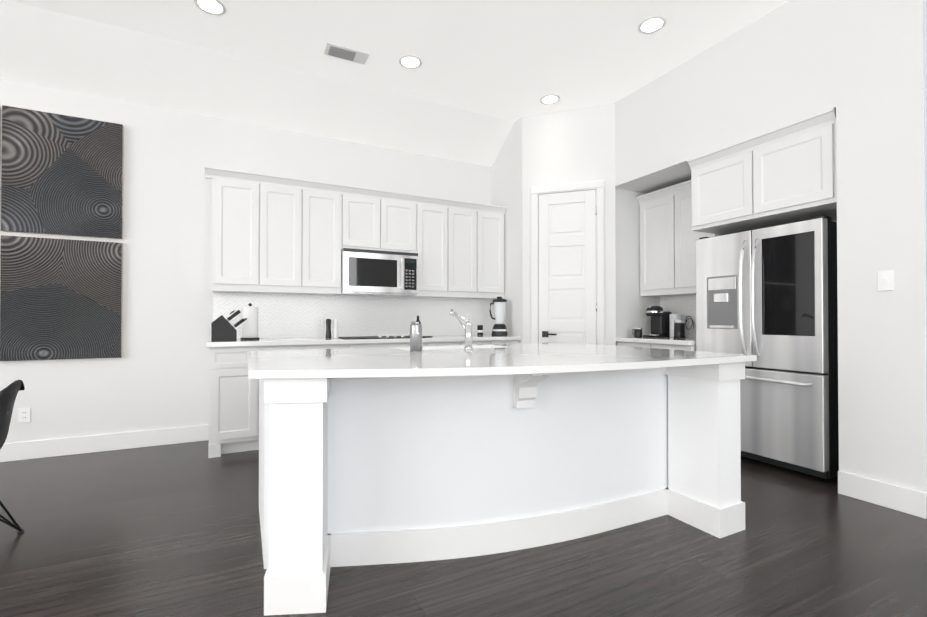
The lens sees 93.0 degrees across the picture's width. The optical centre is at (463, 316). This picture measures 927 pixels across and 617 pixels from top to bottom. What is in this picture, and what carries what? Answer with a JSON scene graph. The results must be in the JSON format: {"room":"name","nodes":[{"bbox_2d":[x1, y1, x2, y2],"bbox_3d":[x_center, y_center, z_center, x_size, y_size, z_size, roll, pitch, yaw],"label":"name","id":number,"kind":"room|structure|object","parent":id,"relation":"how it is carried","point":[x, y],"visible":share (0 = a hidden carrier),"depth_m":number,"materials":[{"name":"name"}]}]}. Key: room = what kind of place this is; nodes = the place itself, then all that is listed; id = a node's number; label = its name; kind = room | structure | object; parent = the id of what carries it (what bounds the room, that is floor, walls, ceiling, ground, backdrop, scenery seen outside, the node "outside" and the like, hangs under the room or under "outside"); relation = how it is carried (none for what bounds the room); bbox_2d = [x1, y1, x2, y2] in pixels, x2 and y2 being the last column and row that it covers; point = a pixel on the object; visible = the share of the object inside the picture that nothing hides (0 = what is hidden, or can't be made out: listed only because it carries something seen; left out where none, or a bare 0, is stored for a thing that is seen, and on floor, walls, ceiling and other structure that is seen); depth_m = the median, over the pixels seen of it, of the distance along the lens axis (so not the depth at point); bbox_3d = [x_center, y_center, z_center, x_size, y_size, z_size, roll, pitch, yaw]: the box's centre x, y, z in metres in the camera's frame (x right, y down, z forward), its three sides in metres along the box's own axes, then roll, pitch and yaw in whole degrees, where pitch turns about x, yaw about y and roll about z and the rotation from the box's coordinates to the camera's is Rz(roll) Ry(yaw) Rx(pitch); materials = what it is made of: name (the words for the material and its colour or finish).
{"room":"kitchen","nodes":[
{"label":"kitchen","id":0,"kind":"room"},
{"bbox_2d":[0,79,490,442],"bbox_3d":[-3.345,-0.367,3.601,8.130,2.970,0.200,0,-1,-27],"label":"wall","id":1,"kind":"structure","parent":0,"point":[155,376],"depth_m":3.86,"materials":[{"name":"white paint"}]},
{"bbox_2d":[18,407,30,422],"bbox_3d":[-3.428,0.771,3.433,0.072,0.116,0.008,0,-1,-27],"label":"outlet","id":2,"kind":"object","parent":1,"relation":"attached to","point":[24,415],"visible":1,"depth_m":3.43,"materials":[{"name":"white plastic"}]},
{"bbox_2d":[0,235,122,360],"bbox_3d":[-3.203,-0.138,3.531,0.742,0.960,0.041,0,-1,-27],"label":"picture","id":3,"kind":"object","parent":1,"relation":"attached to","point":[61,298],"visible":0.98,"depth_m":3.50,"materials":[{"name":"black fabric"}]},
{"bbox_2d":[1,105,123,238],"bbox_3d":[-3.203,-1.134,3.540,0.742,0.960,0.041,0,-1,-27],"label":"picture","id":4,"kind":"object","parent":1,"relation":"attached to","point":[61,174],"visible":0.98,"depth_m":3.51,"materials":[{"name":"black fabric"}]},
{"bbox_2d":[0,425,208,461],"bbox_3d":[-4.607,1.041,2.836,5.199,0.140,0.016,0,-1,-27],"label":"baseboard","id":5,"kind":"structure","parent":1,"relation":"attached to","point":[15,451],"depth_m":3.63,"materials":[{"name":"white paint"}]},
{"bbox_2d":[213,292,490,338],"bbox_3d":[-0.975,-0.004,4.671,2.930,0.436,0.004,0,-1,-27],"label":"backsplash","id":6,"kind":"structure","parent":1,"relation":"attached to","point":[286,316],"depth_m":4.57,"materials":[{"name":"tile"}]},
{"bbox_2d":[316,313,322,324],"bbox_3d":[-1.448,0.025,4.422,0.072,0.116,0.008,0,-1,-27],"label":"outlet","id":7,"kind":"object","parent":6,"relation":"attached to","point":[319,318],"visible":1,"depth_m":4.42,"materials":[{"name":"white plastic"}]},
{"bbox_2d":[477,313,482,322],"bbox_3d":[0.197,0.023,5.246,0.072,0.116,0.008,0,-1,-27],"label":"outlet","id":8,"kind":"object","parent":6,"relation":"attached to","point":[479,317],"visible":1,"depth_m":5.24,"materials":[{"name":"white plastic"}]},
{"bbox_2d":[205,165,506,298],"bbox_3d":[-0.917,-0.736,4.504,2.976,1.045,0.359,0,-1,-27],"label":"upper cabinet","id":9,"kind":"object","parent":1,"relation":"attached to","point":[274,234],"visible":0.96,"depth_m":4.18,"materials":[{"name":"white paint"}]},
{"bbox_2d":[339,248,417,296],"bbox_3d":[-0.875,-0.432,4.476,0.752,0.426,0.442,0,-1,-27],"label":"microwave","id":10,"kind":"object","parent":9,"relation":"attached to","point":[364,272],"visible":1,"depth_m":4.31,"materials":[{"name":"metal"}]},
{"bbox_2d":[0,0,788,166],"bbox_3d":[0.400,-2.103,0.683,12.200,0.490,8.800,0,-1,-27],"label":"ceiling","id":11,"kind":"structure","parent":0,"point":[479,81],"depth_m":3.57,"materials":[{"name":"white paint"}]},
{"bbox_2d":[194,0,225,15],"bbox_3d":[-1.770,-2.172,3.075,0.196,0.008,0.196,0,-1,-27],"label":"recessed light","id":12,"kind":"object","parent":11,"relation":"in","point":[215,7],"visible":1,"depth_m":3.08,"materials":[{"name":"white paint"}]},
{"bbox_2d":[324,42,369,64],"bbox_3d":[-0.966,-2.166,3.634,0.340,0.010,0.170,0,-1,-27],"label":"ceiling vent","id":13,"kind":"object","parent":11,"relation":"in","point":[345,53],"visible":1,"depth_m":3.62,"materials":[{"name":"white metal"}]},
{"bbox_2d":[399,55,421,68],"bbox_3d":[-0.452,-2.166,3.747,0.196,0.008,0.196,0,-1,-27],"label":"recessed light","id":14,"kind":"object","parent":11,"relation":"in","point":[410,61],"visible":1,"depth_m":3.74,"materials":[{"name":"white paint"}]},
{"bbox_2d":[540,94,559,104],"bbox_3d":[0.863,-2.160,4.382,0.196,0.008,0.196,0,-1,-27],"label":"recessed light","id":15,"kind":"object","parent":11,"relation":"in","point":[549,99],"visible":1,"depth_m":4.38,"materials":[{"name":"white paint"}]},
{"bbox_2d":[638,16,665,33],"bbox_3d":[1.405,-2.170,3.278,0.196,0.008,0.196,0,-1,-27],"label":"recessed light","id":16,"kind":"object","parent":11,"relation":"in","point":[652,24],"visible":1,"depth_m":3.27,"materials":[{"name":"white paint"}]},
{"bbox_2d":[0,440,926,616],"bbox_3d":[0.400,1.117,0.654,12.200,0.050,8.800,0,-1,-27],"label":"floor","id":17,"kind":"structure","parent":0,"point":[171,530],"depth_m":1.99,"materials":[{"name":"brown wood"}]},
{"bbox_2d":[0,380,24,532],"bbox_3d":[-2.344,0.701,1.963,0.527,0.804,0.486,0,-1,-27],"label":"chair","id":18,"kind":"object","parent":17,"relation":"on","point":[8,394],"visible":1,"depth_m":2.08,"materials":[{"name":"black plastic"}]},
{"bbox_2d":[208,347,261,457],"bbox_3d":[-1.983,0.683,3.817,0.362,0.874,0.602,0,-1,-27],"label":"base cabinet","id":19,"kind":"object","parent":17,"relation":"on","point":[233,408],"depth_m":3.55,"materials":[{"name":"white paint"}]},
{"bbox_2d":[206,335,520,346],"bbox_3d":[-0.836,0.231,4.374,2.940,0.040,0.640,0,-1,-27],"label":"countertop","id":20,"kind":"structure","parent":19,"relation":"on","point":[438,338],"depth_m":3.94,"materials":[{"name":"white stone"}]},
{"bbox_2d":[211,310,246,340],"bbox_3d":[-1.971,0.073,3.709,0.264,0.261,0.110,0,-1,-27],"label":"knife block","id":21,"kind":"object","parent":20,"relation":"on","point":[223,328],"visible":1,"depth_m":3.64,"materials":[{"name":"black"}]},
{"bbox_2d":[240,303,258,339],"bbox_3d":[-1.932,0.043,3.981,0.156,0.326,0.156,0,-1,-27],"label":"paper towel","id":22,"kind":"object","parent":20,"relation":"on","point":[250,324],"visible":1,"depth_m":3.92,"materials":[{"name":"white paper"}]},
{"bbox_2d":[325,319,330,337],"bbox_3d":[-1.293,0.115,4.211,0.056,0.186,0.056,0,-1,-27],"label":"pepper grinder","id":23,"kind":"object","parent":20,"relation":"on","point":[328,328],"visible":0.98,"depth_m":4.19,"materials":[{"name":"black plastic"}]},
{"bbox_2d":[333,319,338,337],"bbox_3d":[-1.239,0.116,4.260,0.056,0.186,0.056,0,-1,-27],"label":"salt grinder","id":24,"kind":"object","parent":20,"relation":"on","point":[335,328],"visible":1,"depth_m":4.24,"materials":[{"name":"white plastic"}]},
{"bbox_2d":[334,335,425,338],"bbox_3d":[-0.826,0.198,4.371,0.780,0.026,0.499,0,-1,-27],"label":"cooktop","id":25,"kind":"object","parent":20,"relation":"in","point":[395,336],"depth_m":4.24,"materials":[{"name":"black glass"}]},
{"bbox_2d":[477,325,482,335],"bbox_3d":[0.187,0.156,4.918,0.064,0.118,0.064,0,-1,-27],"label":"canister","id":26,"kind":"object","parent":20,"relation":"on","point":[479,330],"visible":1,"depth_m":4.89,"materials":[{"name":"black plastic"}]},
{"bbox_2d":[489,297,507,335],"bbox_3d":[0.380,-0.002,4.837,0.218,0.432,0.180,0,-1,-27],"label":"blender","id":27,"kind":"object","parent":20,"relation":"on","point":[499,328],"visible":1,"depth_m":4.79,"materials":[{"name":"black plastic"}]},
{"bbox_2d":[262,347,305,350],"bbox_3d":[-1.659,0.684,3.979,0.362,0.874,0.602,0,-1,-27],"label":"base cabinet","id":28,"kind":"object","parent":17,"relation":"on","point":[263,348],"depth_m":3.71,"materials":[{"name":"white paint"}]},
{"bbox_2d":[306,343,349,348],"bbox_3d":[-1.336,0.686,4.141,0.362,0.874,0.602,0,-1,-27],"label":"base cabinet","id":29,"kind":"object","parent":17,"relation":"on","point":[328,345],"depth_m":3.90,"materials":[{"name":"white paint"}]},
{"bbox_2d":[350,343,429,347],"bbox_3d":[-0.834,0.688,4.392,0.760,0.874,0.602,0,-1,-27],"label":"base cabinet","id":30,"kind":"object","parent":17,"relation":"on","point":[352,345],"depth_m":4.10,"materials":[{"name":"white paint"}]},
{"bbox_2d":[430,343,461,345],"bbox_3d":[-0.333,0.690,4.643,0.361,0.874,0.602,0,-1,-27],"label":"base cabinet","id":31,"kind":"object","parent":17,"relation":"on","point":[431,344],"depth_m":4.38,"materials":[{"name":"white paint"}]},
{"bbox_2d":[462,339,493,344],"bbox_3d":[-0.010,0.692,4.805,0.362,0.874,0.602,0,-1,-27],"label":"base cabinet","id":32,"kind":"object","parent":17,"relation":"on","point":[491,340],"depth_m":4.58,"materials":[{"name":"white paint"}]},
{"bbox_2d":[259,361,748,615],"bbox_3d":[0.125,0.670,2.431,2.267,0.875,1.462,0,-1,-27],"label":"kitchen island","id":33,"kind":"object","parent":17,"relation":"on","point":[380,455],"depth_m":2.04,"materials":[{"name":"white wood"}]},
{"bbox_2d":[246,347,493,392],"bbox_3d":[-0.575,0.215,2.143,0.859,0.030,1.417,0,-1,-27],"label":"island countertop","id":34,"kind":"structure","parent":33,"relation":"on","point":[271,367],"depth_m":1.80,"materials":[{"name":"white stone"}]},
{"bbox_2d":[390,345,653,376],"bbox_3d":[0.170,0.218,2.461,0.759,0.030,1.517,0,-1,-27],"label":"island countertop","id":35,"kind":"structure","parent":33,"relation":"on","point":[513,361],"depth_m":2.03,"materials":[{"name":"white stone"}]},
{"bbox_2d":[410,322,421,350],"bbox_3d":[-0.284,0.118,2.609,0.072,0.171,0.097,0,-1,-27],"label":"soap pump","id":36,"kind":"object","parent":35,"relation":"on","point":[415,336],"visible":1,"depth_m":2.57,"materials":[{"name":"silver metal"}]},
{"bbox_2d":[449,309,473,348],"bbox_3d":[-0.041,0.077,2.833,0.106,0.259,0.295,0,-1,-27],"label":"faucet","id":37,"kind":"object","parent":35,"relation":"on","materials":[{"name":"silver metal"}]},
{"bbox_2d":[494,342,756,368],"bbox_3d":[0.845,0.221,2.794,0.746,0.030,1.525,0,-1,-27],"label":"island countertop","id":38,"kind":"structure","parent":33,"relation":"on","point":[662,358],"depth_m":2.40,"materials":[{"name":"white stone"}]},
{"bbox_2d":[474,345,493,348],"bbox_3d":[-0.066,0.333,2.932,0.783,0.216,0.344,0,-1,-27],"label":"sink","id":39,"kind":"object","parent":38,"relation":"in","point":[475,346],"depth_m":3.21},
{"bbox_2d":[494,339,520,343],"bbox_3d":[0.311,0.693,4.966,0.356,0.874,0.602,0,-1,-27],"label":"base cabinet","id":40,"kind":"object","parent":17,"relation":"on","point":[496,341],"depth_m":4.71,"materials":[{"name":"white paint"}]},
{"bbox_2d":[616,337,695,350],"bbox_3d":[2.017,0.667,4.234,0.693,0.914,0.847,0,-1,-27],"label":"base cabinet","id":41,"kind":"object","parent":17,"relation":"on","point":[688,343],"visible":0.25,"depth_m":4.03,"materials":[{"name":"white paint"}]},
{"bbox_2d":[632,328,641,337],"bbox_3d":[1.741,0.162,4.417,0.081,0.097,0.114,0,-1,-27],"label":"coffee mug","id":42,"kind":"object","parent":41,"relation":"on","point":[637,332],"visible":0.98,"depth_m":4.37,"materials":[{"name":"black ceramic"}]},
{"bbox_2d":[643,306,680,337],"bbox_3d":[2.001,0.051,4.426,0.272,0.318,0.268,0,-1,-27],"label":"coffee machine","id":43,"kind":"object","parent":41,"relation":"on","point":[662,323],"visible":0.94,"depth_m":4.41,"materials":[{"name":"black plastic"}]},
{"bbox_2d":[673,320,685,337],"bbox_3d":[2.057,0.119,4.188,0.108,0.178,0.108,0,-1,-27],"label":"milk frother","id":44,"kind":"object","parent":41,"relation":"on","point":[679,328],"visible":1,"depth_m":4.15,"materials":[{"name":"black plastic"}]},
{"bbox_2d":[696,215,838,478],"bbox_3d":[2.412,0.209,3.425,0.704,1.755,0.910,0,-1,-27],"label":"fridge","id":45,"kind":"object","parent":17,"relation":"on","point":[767,296],"visible":0.85,"depth_m":3.12,"materials":[{"name":"grey metal"}]},
{"bbox_2d":[491,103,659,345],"bbox_3d":[1.292,-0.513,5.175,1.570,3.290,1.540,0,-1,-27],"label":"wall","id":46,"kind":"structure","parent":0,"point":[576,145],"depth_m":4.63,"materials":[{"name":"white paint"}]},
{"bbox_2d":[531,180,604,344],"bbox_3d":[1.074,-0.128,4.568,0.750,2.509,0.029,0,-1,18],"label":"door frame","id":47,"kind":"structure","parent":46,"relation":"attached to","point":[598,186],"depth_m":4.53,"materials":[{"name":"white paint"}]},
{"bbox_2d":[539,190,596,343],"bbox_3d":[1.079,-0.089,4.570,0.420,2.408,0.432,0,-1,-27],"label":"pantry door","id":48,"kind":"structure","parent":46,"relation":"in","point":[567,270],"depth_m":4.57,"materials":[{"name":"white paint"}]},
{"bbox_2d":[615,0,878,480],"bbox_3d":[2.390,-0.526,3.729,0.900,3.290,2.110,0,-1,-27],"label":"wall","id":49,"kind":"structure","parent":0,"point":[860,66],"depth_m":2.92,"materials":[{"name":"white paint"}]},
{"bbox_2d":[660,295,695,337],"bbox_3d":[2.335,-0.007,4.390,0.004,0.436,0.870,0,-1,-27],"label":"backsplash","id":50,"kind":"structure","parent":49,"relation":"attached to","point":[685,306],"depth_m":4.51,"materials":[{"name":"tile"}]},
{"bbox_2d":[685,316,693,329],"bbox_3d":[2.276,0.063,4.433,0.026,0.138,0.087,0,-1,-27],"label":"cord","id":51,"kind":"object","parent":50,"relation":"attached to","point":[692,322],"visible":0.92,"depth_m":4.43,"materials":[{"name":"black plastic"}]},
{"bbox_2d":[636,180,721,296],"bbox_3d":[2.169,-0.738,4.323,0.359,1.045,0.847,0,-1,-27],"label":"upper cabinet","id":52,"kind":"object","parent":49,"relation":"attached to","point":[669,237],"visible":0.69,"depth_m":4.32,"materials":[{"name":"white paint"}]},
{"bbox_2d":[687,107,836,234],"bbox_3d":[2.433,-1.026,3.408,0.709,0.595,1.025,0,-1,-27],"label":"upper cabinet","id":53,"kind":"object","parent":49,"relation":"attached to","point":[783,174],"visible":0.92,"depth_m":3.19,"materials":[{"name":"white paint"}]},
{"bbox_2d":[838,471,919,516],"bbox_3d":[2.441,1.039,2.591,0.016,0.140,0.386,0,-1,-27],"label":"baseboard","id":54,"kind":"structure","parent":49,"relation":"attached to","point":[900,499],"depth_m":2.57,"materials":[{"name":"white paint"}]},
{"bbox_2d":[878,270,893,290],"bbox_3d":[2.460,-0.208,2.564,0.016,0.116,0.072,0,-1,-27],"label":"light switch","id":55,"kind":"object","parent":49,"relation":"attached to","point":[885,280],"visible":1,"depth_m":2.56,"materials":[{"name":"white plastic"}]},
{"bbox_2d":[875,0,926,492],"bbox_3d":[4.021,-0.530,3.265,3.400,3.290,0.180,0,-1,-27],"label":"wall","id":56,"kind":"structure","parent":0,"point":[900,25],"depth_m":2.51,"materials":[{"name":"white paint"}]},
{"bbox_2d":[920,491,926,518],"bbox_3d":[4.057,1.044,3.161,3.416,0.140,0.019,0,-1,-27],"label":"baseboard","id":57,"kind":"structure","parent":56,"relation":"attached to","point":[923,496],"depth_m":2.41,"materials":[{"name":"white paint"}]}
]}

